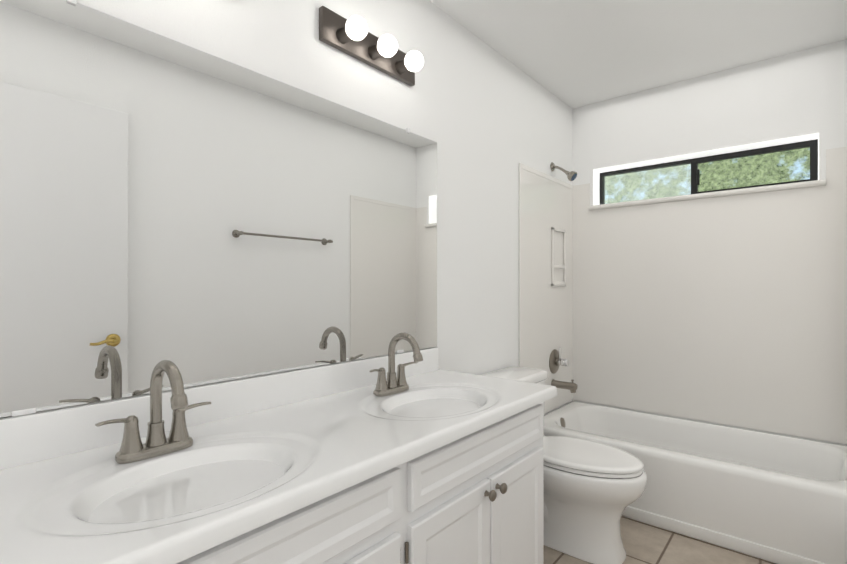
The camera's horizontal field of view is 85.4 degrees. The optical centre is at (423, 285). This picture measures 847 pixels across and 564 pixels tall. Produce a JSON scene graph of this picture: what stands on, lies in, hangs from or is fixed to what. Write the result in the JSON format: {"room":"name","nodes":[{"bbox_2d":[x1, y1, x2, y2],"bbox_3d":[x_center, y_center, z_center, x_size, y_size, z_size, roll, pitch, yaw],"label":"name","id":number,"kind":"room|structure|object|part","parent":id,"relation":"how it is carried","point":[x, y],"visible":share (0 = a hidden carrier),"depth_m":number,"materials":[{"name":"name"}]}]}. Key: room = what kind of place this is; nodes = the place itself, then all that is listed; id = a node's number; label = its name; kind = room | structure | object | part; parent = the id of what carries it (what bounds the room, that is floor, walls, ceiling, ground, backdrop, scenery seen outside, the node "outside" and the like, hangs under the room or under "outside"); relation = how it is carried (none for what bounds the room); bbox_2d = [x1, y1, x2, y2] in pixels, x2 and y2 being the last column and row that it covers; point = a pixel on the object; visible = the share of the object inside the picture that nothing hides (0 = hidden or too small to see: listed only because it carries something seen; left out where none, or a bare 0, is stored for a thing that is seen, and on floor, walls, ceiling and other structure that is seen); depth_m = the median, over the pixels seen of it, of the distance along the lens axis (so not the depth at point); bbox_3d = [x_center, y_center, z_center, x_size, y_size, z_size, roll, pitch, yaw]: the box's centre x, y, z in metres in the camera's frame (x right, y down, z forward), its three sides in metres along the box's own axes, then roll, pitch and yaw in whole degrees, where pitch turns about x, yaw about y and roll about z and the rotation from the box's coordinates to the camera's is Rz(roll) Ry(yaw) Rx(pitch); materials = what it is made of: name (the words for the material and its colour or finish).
{"room":"bathroom","nodes":[
{"label":"bathroom","id":0,"kind":"room"},
{"bbox_2d":[0,0,572,418],"bbox_3d":[-0.097,-0.044,2.032,0.120,2.504,4.205,0,0,40],"label":"wall","id":1,"kind":"structure","parent":0,"point":[487,118],"depth_m":2.20,"materials":[{"name":"white paint"}]},
{"bbox_2d":[0,0,436,417],"bbox_3d":[-0.461,-0.190,1.496,0.005,0.942,1.626,0,0,40],"label":"mirror glass","id":2,"kind":"object","parent":1,"relation":"attached to","point":[196,217],"visible":1,"depth_m":1.25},
{"bbox_2d":[12,408,35,416],"bbox_3d":[-0.870,0.276,0.999,0.003,0.012,0.040,0,0,40],"label":"mirror clip","id":3,"kind":"object","parent":2,"relation":"attached to","point":[29,410],"depth_m":1.00,"materials":[{"name":"white plastic"}]},
{"bbox_2d":[67,0,76,4],"bbox_3d":[-0.817,-0.664,1.066,0.011,0.020,0.018,0,0,40],"label":"mirror clip","id":4,"kind":"object","parent":2,"relation":"attached to","point":[74,2],"depth_m":1.06,"materials":[{"name":"white plastic"}]},
{"bbox_2d":[0,347,437,469],"bbox_3d":[-0.463,0.336,1.480,0.021,0.106,1.640,0,0,40],"label":"backsplash","id":5,"kind":"structure","parent":1,"relation":"attached to","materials":[{"name":"white stone"}]},
{"bbox_2d":[319,6,423,85],"bbox_3d":[-0.157,-0.918,1.754,0.142,0.114,0.490,0,0,40],"label":"vanity light","id":6,"kind":"object","parent":1,"relation":"attached to","point":[352,36],"visible":1,"depth_m":1.71,"materials":[{"name":"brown metal"}]},
{"bbox_2d":[519,163,572,413],"bbox_3d":[0.832,0.053,3.043,0.006,1.564,0.819,0,0,40],"label":"wall","id":7,"kind":"structure","parent":1,"relation":"attached to","point":[545,306],"depth_m":2.99,"materials":[{"name":"white plastic"}]},
{"bbox_2d":[551,227,565,285],"bbox_3d":[0.927,-0.192,3.149,0.018,0.397,0.220,0,0,40],"label":"wall niche","id":8,"kind":"object","parent":7,"relation":"attached to","point":[558,256],"visible":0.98,"depth_m":3.15,"materials":[{"name":"white plastic"}]},
{"bbox_2d":[549,162,577,392],"bbox_3d":[0.946,-0.063,3.053,0.169,1.532,0.164,0,0,40],"label":"fittings","id":9,"kind":"object","parent":7,"relation":"attached to","point":[556,361],"visible":1,"depth_m":3.04,"materials":[{"name":"silver metal"}]},
{"bbox_3d":[0.896,0.514,3.094,0.030,0.164,0.164,0,0,40],"label":"shower valve mount plate","id":10,"kind":"part","parent":9,"relation":"part of","materials":[{"name":"grey metal"}]},
{"bbox_3d":[0.931,0.477,3.065,0.067,0.126,0.052,0,0,40],"label":"shower valve mount handle","id":11,"kind":"part","parent":9,"relation":"part of","materials":[{"name":"silver metal"}]},
{"bbox_3d":[0.935,0.660,3.036,0.165,0.087,0.060,0,0,40],"label":"tub spout mount","id":12,"kind":"part","parent":9,"relation":"part of","materials":[{"name":"grey metal"}]},
{"bbox_2d":[429,0,846,108],"bbox_3d":[0.534,-1.347,1.507,1.764,0.100,4.205,0,0,40],"label":"ceiling","id":13,"kind":"structure","parent":0,"point":[572,54],"depth_m":2.38,"materials":[{"name":"white paint"}]},
{"bbox_2d":[544,516,775,563],"bbox_3d":[0.534,1.257,1.503,1.764,0.100,4.205,0,0,40],"label":"floor","id":14,"kind":"structure","parent":0,"point":[644,543],"depth_m":2.08,"materials":[{"name":"tile"}]},
{"bbox_2d":[0,333,556,563],"bbox_3d":[-0.236,0.688,1.310,0.586,1.036,1.670,0,0,40],"label":"bathroom vanity","id":15,"kind":"object","parent":14,"relation":"on","point":[416,455],"visible":1,"depth_m":1.09,"materials":[{"name":"white paint"}]},
{"bbox_2d":[95,360,210,463],"bbox_3d":[-0.584,0.281,1.041,0.177,0.223,0.246,0,0,40],"label":"faucet","id":16,"kind":"object","parent":15,"relation":"on","point":[157,449],"depth_m":1.06,"materials":[{"name":"silver metal"}]},
{"bbox_2d":[369,333,422,396],"bbox_3d":[-0.073,0.282,1.653,0.177,0.223,0.246,0,0,40],"label":"faucet","id":17,"kind":"object","parent":15,"relation":"on","point":[394,386],"depth_m":1.67,"materials":[{"name":"silver metal"}]},
{"bbox_2d":[481,366,646,563],"bbox_3d":[0.647,0.833,2.201,0.781,0.746,0.512,0,0,40],"label":"toilet","id":18,"kind":"object","parent":14,"relation":"on","point":[592,490],"visible":0.65,"depth_m":2.01,"materials":[{"name":"white ceramic"}]},
{"bbox_3d":[0.436,0.484,2.377,0.232,0.048,0.512,0,0,40],"label":"lid","id":19,"kind":"part","parent":18,"relation":"part of","materials":[{"name":"white ceramic"}]},
{"bbox_3d":[0.434,0.662,2.379,0.216,0.307,0.490,0,0,40],"label":"tank","id":20,"kind":"part","parent":18,"relation":"part of","materials":[{"name":"white ceramic"}]},
{"bbox_3d":[0.735,0.800,2.127,0.520,0.016,0.369,0,0,40],"label":"seat","id":21,"kind":"part","parent":18,"relation":"part of","materials":[{"name":"white plastic"}]},
{"bbox_3d":[0.735,0.778,2.127,0.522,0.020,0.373,0,0,40],"label":"seat lid","id":22,"kind":"part","parent":18,"relation":"part of","materials":[{"name":"white plastic"}]},
{"bbox_3d":[0.737,1.008,2.126,0.546,0.396,0.391,0,0,40],"label":"bowl","id":23,"kind":"part","parent":18,"relation":"part of","materials":[{"name":"white ceramic"}]},
{"bbox_2d":[543,401,846,563],"bbox_3d":[1.427,1.022,2.572,1.518,0.371,0.766,0,0,40],"label":"bathtub","id":24,"kind":"object","parent":14,"relation":"on","point":[776,498],"visible":0.71,"depth_m":2.23,"materials":[{"name":"white ceramic"}]},
{"bbox_2d":[572,39,846,445],"bbox_3d":[1.741,-0.043,2.950,1.524,2.504,0.200,0,0,40],"label":"wall","id":25,"kind":"structure","parent":0,"point":[800,93],"depth_m":2.77,"materials":[{"name":"white paint"}]},
{"bbox_2d":[588,133,825,209],"bbox_3d":[1.719,-0.680,2.924,1.265,0.289,0.199,0,0,40],"label":"clerestory window","id":26,"kind":"structure","parent":25,"relation":"in","point":[813,181],"depth_m":2.89,"materials":[{"name":"black metal"}]},
{"bbox_3d":[1.713,-0.696,2.920,1.217,0.259,0.123,0,0,40],"label":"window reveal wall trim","id":27,"kind":"part","parent":26,"relation":"part of","materials":[{"name":"white paint"}]},
{"bbox_3d":[1.704,-0.551,2.906,1.265,0.030,0.153,0,0,40],"label":"sill","id":28,"kind":"part","parent":26,"relation":"part of","materials":[{"name":"white paint"}]},
{"bbox_3d":[1.764,-0.694,2.985,1.167,0.216,0.022,0,0,40],"label":"glass","id":29,"kind":"part","parent":26,"relation":"part of","materials":[{"name":"clear glass"}]},
{"bbox_2d":[573,147,846,443],"bbox_3d":[1.674,0.053,2.870,1.513,1.564,0.004,0,0,40],"label":"wall","id":30,"kind":"structure","parent":25,"relation":"attached to","point":[729,310],"depth_m":2.77,"materials":[{"name":"white plastic"}]},
{"label":"outside","id":31,"kind":"structure","parent":0,"visible":0},
{"bbox_2d":[605,147,809,203],"bbox_3d":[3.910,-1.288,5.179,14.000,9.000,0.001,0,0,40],"label":"trees","id":32,"kind":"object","parent":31,"point":[764,160],"depth_m":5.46,"materials":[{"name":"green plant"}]}
]}

